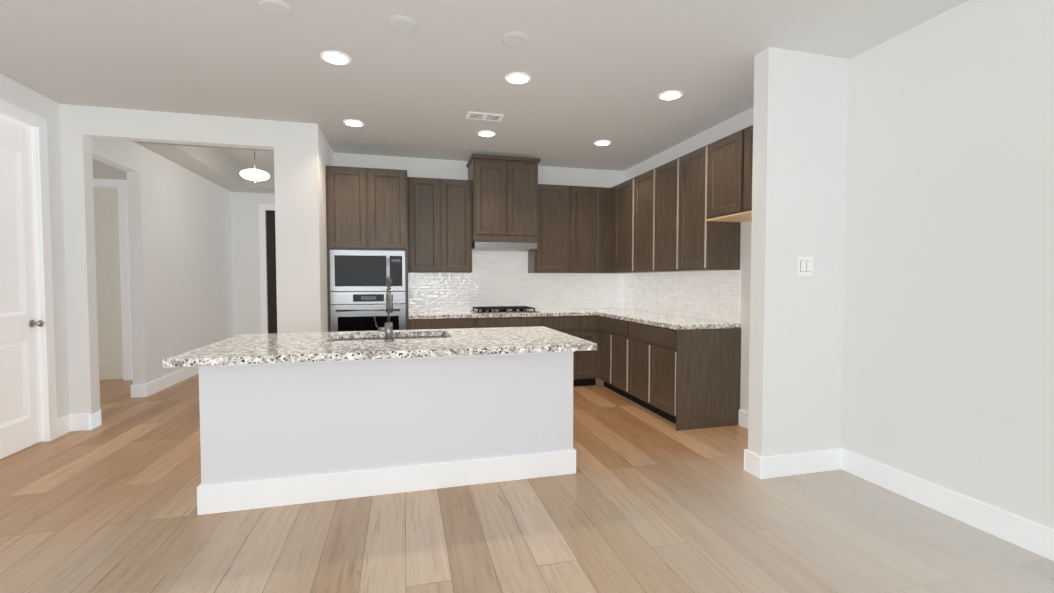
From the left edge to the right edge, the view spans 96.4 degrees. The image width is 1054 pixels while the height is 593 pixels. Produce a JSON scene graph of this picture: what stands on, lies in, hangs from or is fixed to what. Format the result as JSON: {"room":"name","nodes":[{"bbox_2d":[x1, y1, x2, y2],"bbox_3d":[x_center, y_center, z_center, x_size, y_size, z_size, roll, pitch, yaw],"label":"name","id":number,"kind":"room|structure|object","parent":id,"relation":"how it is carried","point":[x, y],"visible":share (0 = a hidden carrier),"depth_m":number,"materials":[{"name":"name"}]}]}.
{"room":"kitchen","nodes":[
{"label":"kitchen","id":0,"kind":"room"},
{"bbox_2d":[92,159,126,179],"bbox_3d":[-5.233,-1.478,4.798,1.935,0.100,2.410,-1,2,-15],"label":"wall","id":1,"kind":"structure","parent":0,"point":[101,170],"depth_m":5.53,"materials":[{"name":"paint"}]},
{"bbox_2d":[93,186,132,379],"bbox_3d":[-5.465,-0.298,5.963,1.815,2.740,0.120,-1,2,-15],"label":"wall","id":2,"kind":"structure","parent":0,"point":[129,271],"depth_m":5.98,"materials":[{"name":"paint"}]},
{"bbox_2d":[93,187,122,379],"bbox_3d":[-5.550,-0.157,5.906,0.800,2.438,0.075,-1,2,-15],"label":"door","id":3,"kind":"structure","parent":2,"relation":"in","point":[107,256],"depth_m":5.98,"materials":[{"name":"white wood"}]},
{"bbox_2d":[93,179,131,379],"bbox_3d":[-5.542,-0.197,5.873,0.990,2.545,0.020,-1,2,-15],"label":"door frame","id":4,"kind":"structure","parent":2,"relation":"attached to","point":[121,185],"depth_m":5.97,"materials":[{"name":"white wood"}]},
{"bbox_2d":[0,74,233,430],"bbox_3d":[-3.505,-0.400,2.294,0.120,3.200,11.440,-1,2,-15],"label":"wall","id":5,"kind":"structure","parent":0,"point":[180,254],"depth_m":5.48,"materials":[{"name":"paint"}]},
{"bbox_2d":[0,115,43,458],"bbox_3d":[-3.709,-0.069,3.302,0.108,2.444,0.802,-1,2,-15],"label":"door","id":6,"kind":"structure","parent":5,"relation":"attached to","point":[20,403],"depth_m":3.51,"materials":[{"name":"white wood"}]},
{"bbox_2d":[0,99,57,441],"bbox_3d":[-3.752,-0.110,3.289,0.140,2.550,0.990,-1,2,-15],"label":"door frame","id":7,"kind":"structure","parent":5,"relation":"attached to","point":[43,253],"depth_m":3.71,"materials":[{"name":"white wood"}]},
{"bbox_2d":[143,366,198,396],"bbox_3d":[-4.531,0.983,6.528,0.016,0.140,2.826,-1,2,-15],"label":"baseboard","id":8,"kind":"structure","parent":5,"relation":"attached to","point":[148,389],"depth_m":5.64,"materials":[{"name":"white wood"}]},
{"bbox_2d":[59,104,322,427],"bbox_3d":[-2.931,-0.239,4.260,1.983,2.740,0.120,-1,2,-15],"label":"wall","id":9,"kind":"structure","parent":0,"point":[295,146],"depth_m":4.14,"materials":[{"name":"paint"}]},
{"bbox_2d":[231,192,274,335],"bbox_3d":[-4.069,-0.603,8.118,1.983,3.200,0.120,-1,2,-15],"label":"wall","id":10,"kind":"structure","parent":0,"point":[246,261],"depth_m":7.90,"materials":[{"name":"paint"}]},
{"bbox_2d":[259,204,274,333],"bbox_3d":[-3.966,-0.277,8.084,1.090,2.550,0.020,-1,2,-15],"label":"door frame","id":11,"kind":"structure","parent":10,"relation":"attached to","point":[262,237],"depth_m":7.94,"materials":[{"name":"white"}]},
{"bbox_2d":[266,210,276,332],"bbox_3d":[-3.981,-0.238,8.143,0.902,2.444,0.040,-1,2,-15],"label":"entry door","id":12,"kind":"structure","parent":10,"relation":"in","point":[271,271],"depth_m":8.02,"materials":[{"name":"black wood"}]},
{"bbox_2d":[320,129,333,331],"bbox_3d":[-2.556,-0.547,6.494,0.120,3.200,4.030,-1,2,-15],"label":"wall","id":13,"kind":"structure","parent":0,"point":[326,156],"depth_m":4.73,"materials":[{"name":"paint"}]},
{"bbox_2d":[333,153,622,187],"bbox_3d":[-0.421,-0.349,5.981,3.748,2.840,0.120,-1,2,-15],"label":"wall","id":14,"kind":"structure","parent":0,"point":[438,168],"depth_m":5.74,"materials":[{"name":"paint"}]},
{"bbox_2d":[410,177,449,272],"bbox_3d":[-1.177,-0.818,5.522,0.437,1.070,0.348,-1,2,-15],"label":"upper cabinet","id":15,"kind":"object","parent":14,"relation":"attached to","point":[429,203],"depth_m":5.37,"materials":[{"name":"brown wood"}]},
{"bbox_2d":[446,177,473,272],"bbox_3d":[-0.893,-0.821,5.596,0.437,1.070,0.348,-1,2,-15],"label":"upper cabinet","id":16,"kind":"object","parent":14,"relation":"attached to","point":[461,251],"depth_m":5.46,"materials":[{"name":"brown wood"}]},
{"bbox_2d":[466,154,513,244],"bbox_3d":[-0.447,-1.127,5.630,0.448,0.980,0.488,-1,2,-15],"label":"upper cabinet","id":17,"kind":"object","parent":14,"relation":"attached to","point":[491,176],"depth_m":5.41,"materials":[{"name":"brown wood"}]},
{"bbox_2d":[514,157,537,244],"bbox_3d":[-0.146,-1.130,5.709,0.448,0.980,0.488,-1,2,-15],"label":"upper cabinet","id":18,"kind":"object","parent":14,"relation":"attached to","point":[525,168],"depth_m":5.50,"materials":[{"name":"brown wood"}]},
{"bbox_2d":[466,153,540,251],"bbox_3d":[-0.294,-1.091,5.661,0.800,1.055,0.508,-1,2,-15],"label":"hood","id":19,"kind":"object","parent":18,"relation":"attached to","point":[503,191],"depth_m":5.44,"materials":[{"name":"brown wood"}]},
{"bbox_2d":[526,184,577,272],"bbox_3d":[0.305,-0.832,5.910,0.520,1.070,0.348,-1,2,-15],"label":"upper cabinet","id":20,"kind":"object","parent":14,"relation":"attached to","point":[556,251],"depth_m":5.76,"materials":[{"name":"brown wood"}]},
{"bbox_2d":[407,244,740,323],"bbox_3d":[0.223,-0.201,4.897,2.812,0.820,2.308,-1,2,-15],"label":"backsplash","id":21,"kind":"structure","parent":14,"relation":"attached to","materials":[{"name":"tile"}]},
{"bbox_2d":[578,186,609,272],"bbox_3d":[0.717,-0.835,6.018,0.620,1.070,0.348,-1,2,-15],"label":"upper cabinet","id":22,"kind":"object","parent":14,"relation":"attached to","point":[593,202],"depth_m":5.88,"materials":[{"name":"brown wood"}]},
{"bbox_2d":[0,0,967,193],"bbox_3d":[-0.718,-1.753,2.916,5.851,0.380,11.560,-1,2,-15],"label":"ceiling","id":23,"kind":"structure","parent":0,"point":[597,70],"depth_m":3.19,"materials":[{"name":"paint"}]},
{"bbox_2d":[240,150,269,182],"bbox_3d":[-3.396,-1.684,5.878,0.330,0.523,0.330,-1,2,-15],"label":"pendant light","id":24,"kind":"object","parent":23,"relation":"hanging from","point":[254,174],"visible":0.9,"depth_m":5.79,"materials":[{"name":"white glass"}]},
{"bbox_2d":[257,0,292,16],"bbox_3d":[-1.345,-1.542,2.521,0.170,0.012,0.170,-1,2,-15],"label":"detector","id":25,"kind":"object","parent":23,"relation":"attached to","point":[278,8],"visible":1,"depth_m":2.51,"materials":[{"name":"paint"}]},
{"bbox_2d":[320,50,350,64],"bbox_3d":[-1.254,-1.562,3.092,0.190,0.013,0.190,-1,2,-15],"label":"recessed light","id":26,"kind":"object","parent":23,"relation":"in","point":[335,57],"visible":0.98,"depth_m":3.08,"materials":[{"name":"white plastic"}]},
{"bbox_2d":[343,119,364,126],"bbox_3d":[-1.605,-1.607,4.374,0.190,0.013,0.190,-1,2,-15],"label":"recessed light","id":27,"kind":"object","parent":23,"relation":"in","point":[353,122],"visible":0.96,"depth_m":4.36,"materials":[{"name":"white plastic"}]},
{"bbox_2d":[387,16,417,32],"bbox_3d":[-0.710,-1.548,2.687,0.170,0.012,0.170,-1,2,-15],"label":"detector","id":28,"kind":"object","parent":23,"relation":"attached to","point":[403,24],"visible":1,"depth_m":2.67,"materials":[{"name":"paint"}]},
{"bbox_2d":[466,111,503,121],"bbox_3d":[-0.377,-1.600,4.200,0.320,0.011,0.170,-1,2,-15],"label":"ceiling vent","id":29,"kind":"object","parent":23,"relation":"in","point":[484,116],"visible":1,"depth_m":4.18,"materials":[{"name":"white plastic"}]},
{"bbox_2d":[477,130,495,136],"bbox_3d":[-0.403,-1.618,4.689,0.190,0.013,0.190,-1,2,-15],"label":"recessed light","id":30,"kind":"object","parent":23,"relation":"in","point":[485,133],"visible":0.94,"depth_m":4.66,"materials":[{"name":"white glass"}]},
{"bbox_2d":[501,31,528,46],"bbox_3d":[-0.072,-1.554,2.854,0.170,0.012,0.170,-1,2,-15],"label":"detector","id":31,"kind":"object","parent":23,"relation":"attached to","point":[515,39],"visible":1,"depth_m":2.84,"materials":[{"name":"paint"}]},
{"bbox_2d":[505,72,530,83],"bbox_3d":[-0.066,-1.573,3.404,0.190,0.013,0.190,-1,2,-15],"label":"recessed light","id":32,"kind":"object","parent":23,"relation":"in","point":[517,78],"visible":1,"depth_m":3.39,"materials":[{"name":"white plastic"}]},
{"bbox_2d":[594,140,611,145],"bbox_3d":[0.803,-1.629,5.005,0.190,0.013,0.190,-1,2,-15],"label":"recessed light","id":33,"kind":"object","parent":23,"relation":"in","point":[602,142],"visible":0.94,"depth_m":4.98,"materials":[{"name":"white plastic"}]},
{"bbox_2d":[658,90,682,99],"bbox_3d":[1.131,-1.584,3.717,0.190,0.013,0.190,-1,2,-15],"label":"recessed light","id":34,"kind":"object","parent":23,"relation":"in","point":[671,95],"visible":0.96,"depth_m":3.70,"materials":[{"name":"white plastic"}]},
{"bbox_2d":[0,373,1053,592],"bbox_3d":[-1.669,1.232,2.833,7.786,0.100,11.680,-1,2,-15],"label":"floor","id":35,"kind":"structure","parent":0,"point":[642,500],"depth_m":2.42,"materials":[{"name":"brown wood"}]},
{"bbox_2d":[326,166,409,331],"bbox_3d":[-1.740,-0.128,5.241,0.808,2.450,0.652,-1,2,-15],"label":"tall cabinet","id":36,"kind":"object","parent":35,"relation":"on","point":[368,209],"depth_m":4.92,"materials":[{"name":"brown wood"}]},
{"bbox_2d":[197,333,575,514],"bbox_3d":[-0.834,0.739,3.207,2.192,0.860,0.786,-1,2,-15],"label":"kitchen island","id":37,"kind":"object","parent":35,"relation":"on","point":[296,418],"depth_m":2.80,"materials":[{"name":"white paint"}]},
{"bbox_2d":[162,333,333,368],"bbox_3d":[-1.570,0.300,2.867,0.650,0.040,1.100,-1,2,-15],"label":"island countertop","id":38,"kind":"structure","parent":37,"relation":"on","point":[267,348],"depth_m":2.54,"materials":[{"name":"grey stone"}]},
{"bbox_2d":[310,337,461,360],"bbox_3d":[-0.807,0.303,2.773,0.780,0.040,0.530,-1,2,-15],"label":"island countertop","id":39,"kind":"structure","parent":37,"relation":"on","point":[390,348],"depth_m":2.62,"materials":[{"name":"grey stone"}]},
{"bbox_2d":[373,277,393,341],"bbox_3d":[-0.912,0.075,3.007,0.121,0.400,0.222,-1,2,-15],"label":"faucet","id":40,"kind":"object","parent":39,"relation":"on","point":[388,328],"depth_m":2.93,"materials":[{"name":"silver metal"}]},
{"bbox_2d":[334,329,445,336],"bbox_3d":[-1.002,0.277,3.517,0.780,0.040,0.130,-1,2,-15],"label":"island countertop","id":41,"kind":"structure","parent":37,"relation":"on","point":[382,332],"depth_m":3.43,"materials":[{"name":"grey stone"}]},
{"bbox_2d":[446,326,596,356],"bbox_3d":[-0.110,0.287,3.250,0.810,0.040,1.100,-1,2,-15],"label":"island countertop","id":42,"kind":"structure","parent":37,"relation":"on","point":[537,339],"depth_m":2.96,"materials":[{"name":"grey stone"}]},
{"bbox_2d":[410,317,485,329],"bbox_3d":[-0.963,0.659,5.485,0.806,0.860,0.628,-1,2,-15],"label":"base cabinet","id":43,"kind":"object","parent":35,"relation":"on","point":[416,323],"depth_m":5.17,"materials":[{"name":"brown wood"}]},
{"bbox_2d":[410,309,641,316],"bbox_3d":[0.011,0.201,5.719,2.812,0.040,0.638,-1,2,-15],"label":"countertop","id":44,"kind":"structure","parent":43,"relation":"on","point":[437,312],"depth_m":5.47,"materials":[{"name":"grey stone"}]},
{"bbox_2d":[470,306,539,313],"bbox_3d":[-0.278,0.157,5.645,0.740,0.052,0.515,-1,2,-15],"label":"cooktop","id":45,"kind":"object","parent":44,"relation":"in","point":[496,309],"depth_m":5.50,"materials":[{"name":"black metal"}]},
{"bbox_2d":[486,317,533,327],"bbox_3d":[-0.279,0.653,5.664,0.912,0.860,0.628,-1,2,-15],"label":"base cabinet","id":46,"kind":"object","parent":35,"relation":"on","point":[491,322],"depth_m":5.35,"materials":[{"name":"brown wood"}]},
{"bbox_2d":[534,313,593,385],"bbox_3d":[0.405,0.648,5.814,0.792,0.860,0.684,-1,2,-15],"label":"base cabinet","id":47,"kind":"object","parent":35,"relation":"on","point":[580,325],"depth_m":5.58,"materials":[{"name":"brown wood"}]},
{"bbox_2d":[594,313,629,399],"bbox_3d":[1.224,0.666,5.301,0.684,0.860,0.876,-1,2,-15],"label":"base cabinet","id":48,"kind":"object","parent":35,"relation":"on","point":[611,334],"depth_m":5.23,"materials":[{"name":"brown wood"}]},
{"bbox_2d":[630,321,740,430],"bbox_3d":[1.450,0.692,4.550,0.628,0.860,0.996,-1,2,-15],"label":"base cabinet","id":49,"kind":"object","parent":35,"relation":"on","point":[690,378],"depth_m":4.10,"materials":[{"name":"brown wood"}]},
{"bbox_2d":[602,309,739,328],"bbox_3d":[1.356,0.230,4.874,0.638,0.040,1.680,-1,2,-15],"label":"countertop","id":50,"kind":"structure","parent":49,"relation":"on","point":[672,319],"depth_m":4.43,"materials":[{"name":"grey stone"}]},
{"bbox_2d":[748,47,849,456],"bbox_3d":[1.807,-0.200,3.141,0.640,2.740,0.130,-1,2,-15],"label":"wall","id":51,"kind":"structure","parent":0,"point":[800,145],"depth_m":3.07,"materials":[{"name":"paint"}]},
{"bbox_2d":[744,449,752,474],"bbox_3d":[1.770,1.098,3.237,0.625,0.140,0.046,-1,2,-15],"label":"baseboard","id":52,"kind":"structure","parent":51,"relation":"attached to","point":[748,456],"depth_m":3.14,"materials":[{"name":"white wood"}]},
{"bbox_2d":[753,448,841,478],"bbox_3d":[1.803,1.102,3.110,0.625,0.140,0.016,-1,2,-15],"label":"baseboard","id":53,"kind":"structure","parent":51,"relation":"attached to","point":[767,467],"depth_m":3.09,"materials":[{"name":"white wood"}]},
{"bbox_2d":[798,257,812,275],"bbox_3d":[1.815,-0.197,3.070,0.110,0.124,0.011,-1,2,-15],"label":"light switch","id":54,"kind":"object","parent":51,"relation":"attached to","point":[805,264],"visible":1,"depth_m":3.07,"materials":[{"name":"white plastic"}]},
{"bbox_2d":[623,0,1053,529],"bbox_3d":[2.435,-0.168,2.247,0.120,2.740,8.560,-1,2,-15],"label":"wall","id":55,"kind":"structure","parent":0,"point":[948,360],"depth_m":2.54,"materials":[{"name":"paint"}]},
{"bbox_2d":[610,180,629,272],"bbox_3d":[1.296,-0.822,5.640,0.348,1.070,0.716,-1,2,-15],"label":"upper cabinet","id":56,"kind":"object","parent":55,"relation":"attached to","point":[620,193],"depth_m":5.67,"materials":[{"name":"brown wood"}]},
{"bbox_2d":[626,171,649,272],"bbox_3d":[1.425,-0.805,5.146,0.348,1.070,0.612,-1,2,-15],"label":"upper cabinet","id":57,"kind":"object","parent":55,"relation":"attached to","point":[639,253],"depth_m":5.20,"materials":[{"name":"brown wood"}]},
{"bbox_2d":[646,162,669,272],"bbox_3d":[1.538,-0.790,4.715,0.348,1.070,0.583,-1,2,-15],"label":"upper cabinet","id":58,"kind":"object","parent":55,"relation":"attached to","point":[659,262],"depth_m":4.79,"materials":[{"name":"brown wood"}]},
{"bbox_2d":[670,142,745,272],"bbox_3d":[1.650,-0.775,4.290,0.348,1.070,0.583,-1,2,-15],"label":"upper cabinet","id":59,"kind":"object","parent":55,"relation":"attached to","point":[698,244],"depth_m":4.18,"materials":[{"name":"brown wood"}]},
{"bbox_2d":[710,133,751,220],"bbox_3d":[1.770,-0.974,3.826,0.348,0.640,0.515,-1,2,-15],"label":"upper cabinet","id":60,"kind":"object","parent":55,"relation":"attached to","point":[722,175],"depth_m":3.84,"materials":[{"name":"brown wood"}]},
{"bbox_2d":[734,125,752,216],"bbox_3d":[1.864,-0.961,3.467,0.348,0.640,0.515,-1,2,-15],"label":"upper cabinet","id":61,"kind":"object","parent":55,"relation":"attached to","point":[743,139],"depth_m":3.61,"materials":[{"name":"brown wood"}]},
{"bbox_2d":[739,409,747,428],"bbox_3d":[1.981,1.080,3.753,0.016,0.140,0.878,-1,2,-15],"label":"baseboard","id":62,"kind":"structure","parent":55,"relation":"attached to","point":[743,415],"depth_m":4.10,"materials":[{"name":"white wood"}]},
{"bbox_2d":[841,449,1053,560],"bbox_3d":[2.770,1.185,0.742,0.016,0.140,5.090,-1,2,-15],"label":"baseboard","id":63,"kind":"structure","parent":55,"relation":"attached to","point":[1033,537],"depth_m":2.52,"materials":[{"name":"white wood"}]}
]}

